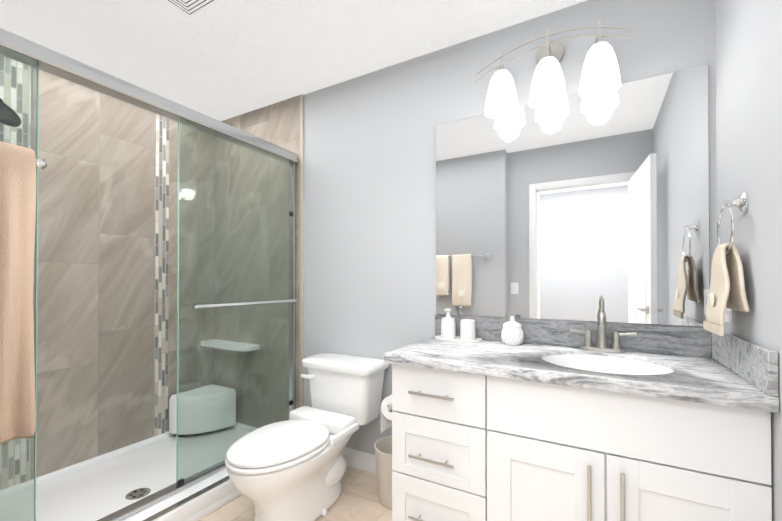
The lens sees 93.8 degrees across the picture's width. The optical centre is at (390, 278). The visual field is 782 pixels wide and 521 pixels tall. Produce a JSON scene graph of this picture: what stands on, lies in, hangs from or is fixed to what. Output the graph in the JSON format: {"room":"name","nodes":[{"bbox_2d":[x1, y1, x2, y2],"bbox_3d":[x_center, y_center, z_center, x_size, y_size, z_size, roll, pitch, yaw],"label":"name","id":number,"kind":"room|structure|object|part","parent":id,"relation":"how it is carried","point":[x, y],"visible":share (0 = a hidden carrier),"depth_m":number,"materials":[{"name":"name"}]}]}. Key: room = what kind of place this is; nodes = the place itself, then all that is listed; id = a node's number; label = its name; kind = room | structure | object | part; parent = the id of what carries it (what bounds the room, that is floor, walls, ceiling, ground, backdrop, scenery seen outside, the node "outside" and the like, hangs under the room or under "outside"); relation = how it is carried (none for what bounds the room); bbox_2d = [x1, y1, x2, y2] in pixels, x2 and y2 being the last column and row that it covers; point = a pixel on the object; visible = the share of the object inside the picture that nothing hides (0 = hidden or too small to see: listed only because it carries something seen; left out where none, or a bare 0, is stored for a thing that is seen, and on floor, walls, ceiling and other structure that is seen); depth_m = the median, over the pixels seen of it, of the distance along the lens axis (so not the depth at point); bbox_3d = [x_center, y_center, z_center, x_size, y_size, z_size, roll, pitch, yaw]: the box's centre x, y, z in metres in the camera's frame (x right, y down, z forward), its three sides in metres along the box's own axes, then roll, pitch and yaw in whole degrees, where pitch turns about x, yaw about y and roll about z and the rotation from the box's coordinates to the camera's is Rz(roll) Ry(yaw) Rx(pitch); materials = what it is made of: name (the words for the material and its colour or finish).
{"room":"bathroom","nodes":[
{"label":"bathroom","id":0,"kind":"room"},
{"bbox_2d":[0,0,586,120],"bbox_3d":[-0.719,-1.304,0.526,3.863,0.050,3.780,0,0,29],"label":"ceiling","id":1,"kind":"structure","parent":0,"point":[222,60],"depth_m":1.92,"materials":[{"name":"grey paint"}]},
{"bbox_2d":[164,0,221,17],"bbox_3d":[-0.902,-1.260,1.552,0.300,0.022,0.300,0,0,29],"label":"ceiling vent","id":2,"kind":"object","parent":1,"relation":"in","point":[191,8],"visible":1,"depth_m":1.67,"materials":[{"name":"grey"}]},
{"bbox_2d":[199,465,391,520],"bbox_3d":[-0.719,1.186,0.509,3.863,0.050,3.780,0,0,29],"label":"floor","id":3,"kind":"structure","parent":0,"point":[357,500],"depth_m":1.88,"materials":[{"name":"tile"}]},
{"bbox_2d":[0,422,257,520],"bbox_3d":[-1.417,1.111,1.948,1.032,0.120,1.758,0,0,29],"label":"shower pan","id":4,"kind":"object","parent":3,"relation":"on","point":[96,488],"visible":0.56,"depth_m":1.96,"materials":[{"name":"white plastic"}]},
{"bbox_2d":[0,28,298,520],"bbox_3d":[-1.050,0.087,1.748,0.182,1.924,1.734,0,0,29],"label":"shower door","id":5,"kind":"structure","parent":4,"relation":"on","point":[17,48],"depth_m":1.90,"materials":[{"name":"clear glass"}]},
{"bbox_2d":[0,141,35,443],"bbox_3d":[-1.333,0.042,1.224,0.138,1.012,0.190,0,0,29],"label":"bath towel","id":6,"kind":"object","parent":5,"relation":"hanging from","point":[17,246],"visible":1,"depth_m":1.24,"materials":[{"name":"beige fabric"}]},
{"bbox_2d":[169,384,235,434],"bbox_3d":[-1.379,0.968,2.691,0.279,0.264,0.340,0,0,29],"label":"shower seat","id":7,"kind":"object","parent":4,"relation":"on","point":[173,414],"visible":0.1,"depth_m":2.62,"materials":[{"name":"white plastic"}]},
{"bbox_2d":[225,352,388,520],"bbox_3d":[-0.423,0.819,1.877,0.490,0.704,0.897,0,0,29],"label":"toilet","id":8,"kind":"object","parent":3,"relation":"on","point":[293,468],"visible":1,"depth_m":1.77,"materials":[{"name":"white ceramic"}]},
{"bbox_3d":[-0.486,0.758,1.751,0.408,0.067,0.615,0,0,29],"label":"seat","id":9,"kind":"part","parent":8,"relation":"part of","materials":[{"name":"white plastic"}]},
{"bbox_3d":[-0.270,0.634,2.149,0.490,0.332,0.275,0,0,29],"label":"tank","id":10,"kind":"part","parent":8,"relation":"part of","materials":[{"name":"white ceramic"}]},
{"bbox_2d":[374,436,392,509],"bbox_3d":[0.026,1.026,1.939,0.228,0.289,0.228,0,0,29],"label":"waste bin","id":11,"kind":"object","parent":3,"relation":"on","point":[383,452],"visible":0.38,"depth_m":1.86,"materials":[{"name":"beige plastic"}]},
{"bbox_2d":[392,364,771,520],"bbox_3d":[0.633,0.760,1.478,1.172,0.816,0.563,0,0,29],"label":"bathroom vanity","id":12,"kind":"object","parent":3,"relation":"on","point":[469,447],"visible":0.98,"depth_m":1.23,"materials":[{"name":"white wood"}]},
{"bbox_2d":[381,395,393,432],"bbox_3d":[0.052,0.663,1.808,0.161,0.184,0.179,0,0,29],"label":"toilet paper roll","id":13,"kind":"object","parent":12,"relation":"attached to","point":[386,413],"visible":0.46,"depth_m":1.78,"materials":[{"name":"white paper"}]},
{"bbox_2d":[384,314,778,412],"bbox_3d":[0.627,0.358,1.482,1.186,0.330,0.568,0,0,29],"label":"countertop","id":14,"kind":"structure","parent":12,"relation":"on","point":[693,364],"depth_m":1.41,"materials":[{"name":"stone"}]},
{"bbox_2d":[435,308,481,342],"bbox_3d":[0.342,0.233,1.869,0.243,0.160,0.101,0,0,29],"label":"soap dispenser set","id":15,"kind":"object","parent":14,"relation":"on","point":[467,329],"visible":1,"depth_m":1.85,"materials":[{"name":"white ceramic"}]},
{"bbox_2d":[501,316,523,344],"bbox_3d":[0.579,0.245,1.745,0.104,0.134,0.107,0,0,29],"label":"ceramic jar","id":16,"kind":"object","parent":14,"relation":"on","point":[512,332],"visible":1,"depth_m":1.71,"materials":[{"name":"white ceramic"}]},
{"bbox_2d":[569,296,636,352],"bbox_3d":[0.878,0.192,1.522,0.251,0.238,0.177,0,0,29],"label":"faucet","id":17,"kind":"object","parent":14,"relation":"on","point":[602,345],"visible":0.94,"depth_m":1.56,"materials":[{"name":"silver metal"}]},
{"bbox_2d":[542,354,673,374],"bbox_3d":[0.792,0.422,1.369,0.443,0.200,0.387,0,0,29],"label":"sink","id":18,"kind":"object","parent":14,"relation":"in","point":[611,364],"depth_m":1.48,"materials":[{"name":"white ceramic"}]},
{"bbox_2d":[304,0,716,454],"bbox_3d":[-0.050,-0.047,2.253,3.323,2.440,0.100,0,0,29],"label":"wall","id":19,"kind":"structure","parent":0,"point":[369,214],"depth_m":2.13,"materials":[{"name":"grey paint"}]},
{"bbox_2d":[214,95,299,427],"bbox_3d":[-1.026,-0.064,2.740,0.921,2.400,0.012,0,0,29],"label":"wall tile","id":20,"kind":"structure","parent":19,"relation":"attached to","point":[277,123],"depth_m":2.71,"materials":[{"name":"beige tile"}]},
{"bbox_2d":[201,339,259,350],"bbox_3d":[-1.226,0.504,2.775,0.529,0.035,0.115,0,0,29],"label":"wall shelf","id":21,"kind":"object","parent":20,"relation":"attached to","point":[246,345],"depth_m":2.71,"materials":[{"name":"white plastic"}]},
{"bbox_2d":[299,94,303,406],"bbox_3d":[-1.041,-0.050,1.744,0.030,2.440,1.760,0,0,29],"label":"trim","id":22,"kind":"structure","parent":19,"relation":"attached to","point":[301,344],"depth_m":2.50,"materials":[{"name":"beige"}]},
{"bbox_2d":[341,447,376,474],"bbox_3d":[-0.141,1.121,2.230,0.913,0.105,0.014,0,0,29],"label":"baseboard","id":23,"kind":"structure","parent":19,"relation":"attached to","point":[361,460],"depth_m":2.25,"materials":[{"name":"white wood"}]},
{"bbox_2d":[477,19,633,118],"bbox_3d":[0.715,-0.971,1.668,0.654,0.330,0.175,0,0,29],"label":"sconce","id":24,"kind":"object","parent":19,"relation":"attached to","point":[600,76],"visible":1,"depth_m":1.63,"materials":[{"name":"white glass"}]},
{"bbox_2d":[436,64,708,325],"bbox_3d":[0.756,-0.329,1.738,1.161,1.042,0.008,0,0,29],"label":"mirror","id":25,"kind":"object","parent":19,"relation":"attached to","point":[576,207],"visible":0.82,"depth_m":1.67,"materials":[{"name":"silver glass"}]},
{"bbox_2d":[715,0,781,520],"bbox_3d":[0.837,-0.058,0.546,0.100,2.440,2.000,0,0,29],"label":"wall","id":26,"kind":"structure","parent":0,"point":[749,97],"depth_m":1.09,"materials":[{"name":"grey paint"}]},
{"bbox_2d":[703,192,749,335],"bbox_3d":[1.097,-0.050,1.194,0.083,0.454,0.199,0,0,29],"label":"towel ring","id":27,"kind":"object","parent":26,"relation":"attached to","point":[727,287],"visible":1,"depth_m":1.16,"materials":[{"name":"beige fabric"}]},
{"bbox_2d":[706,243,749,326],"bbox_3d":[1.094,0.019,1.196,0.070,0.268,0.201,0,0,29],"label":"hand towel","id":28,"kind":"object","parent":27,"relation":"hanging from","point":[727,284],"depth_m":1.16,"materials":[{"name":"beige fabric"}]},
{"bbox_2d":[725,308,732,323],"bbox_3d":[1.204,0.099,1.306,0.008,0.115,0.075,0,0,29],"label":"light switch","id":29,"kind":"object","parent":26,"relation":"attached to","point":[728,315],"visible":0.38,"depth_m":1.29,"materials":[{"name":"white plastic"}]},
{"bbox_3d":[-1.969,-0.048,2.131,0.100,2.440,2.000,0,0,29],"label":"wall","id":30,"kind":"structure","parent":0,"visible":0},
{"bbox_2d":[30,67,214,478],"bbox_3d":[-1.862,-0.067,2.208,0.012,2.400,1.760,0,0,29],"label":"wall tile","id":31,"kind":"structure","parent":30,"relation":"attached to","point":[96,291],"depth_m":2.30,"materials":[{"name":"beige tile"}]},
{"bbox_2d":[0,55,168,489],"bbox_3d":[-1.878,-0.067,2.161,0.006,2.400,1.103,0,0,29],"label":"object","id":32,"kind":"structure","parent":31,"relation":"attached to","point":[161,272],"depth_m":2.57,"materials":[{"name":"multicoloured tile"}]},
{"bbox_3d":[-0.999,-0.058,0.572,3.123,2.440,0.240,0,0,29],"label":"wall","id":33,"kind":"structure","parent":0,"visible":0},
{"bbox_3d":[-1.885,-0.074,1.217,0.921,2.400,0.012,0,0,29],"label":"wall tiles","id":34,"kind":"structure","parent":33,"relation":"attached to","visible":0},
{"bbox_2d":[0,98,21,126],"bbox_3d":[-1.816,-0.790,1.466,0.210,0.185,0.480,0,0,29],"label":"shower head","id":35,"kind":"object","parent":34,"relation":"attached to","point":[12,115],"depth_m":1.62}
]}

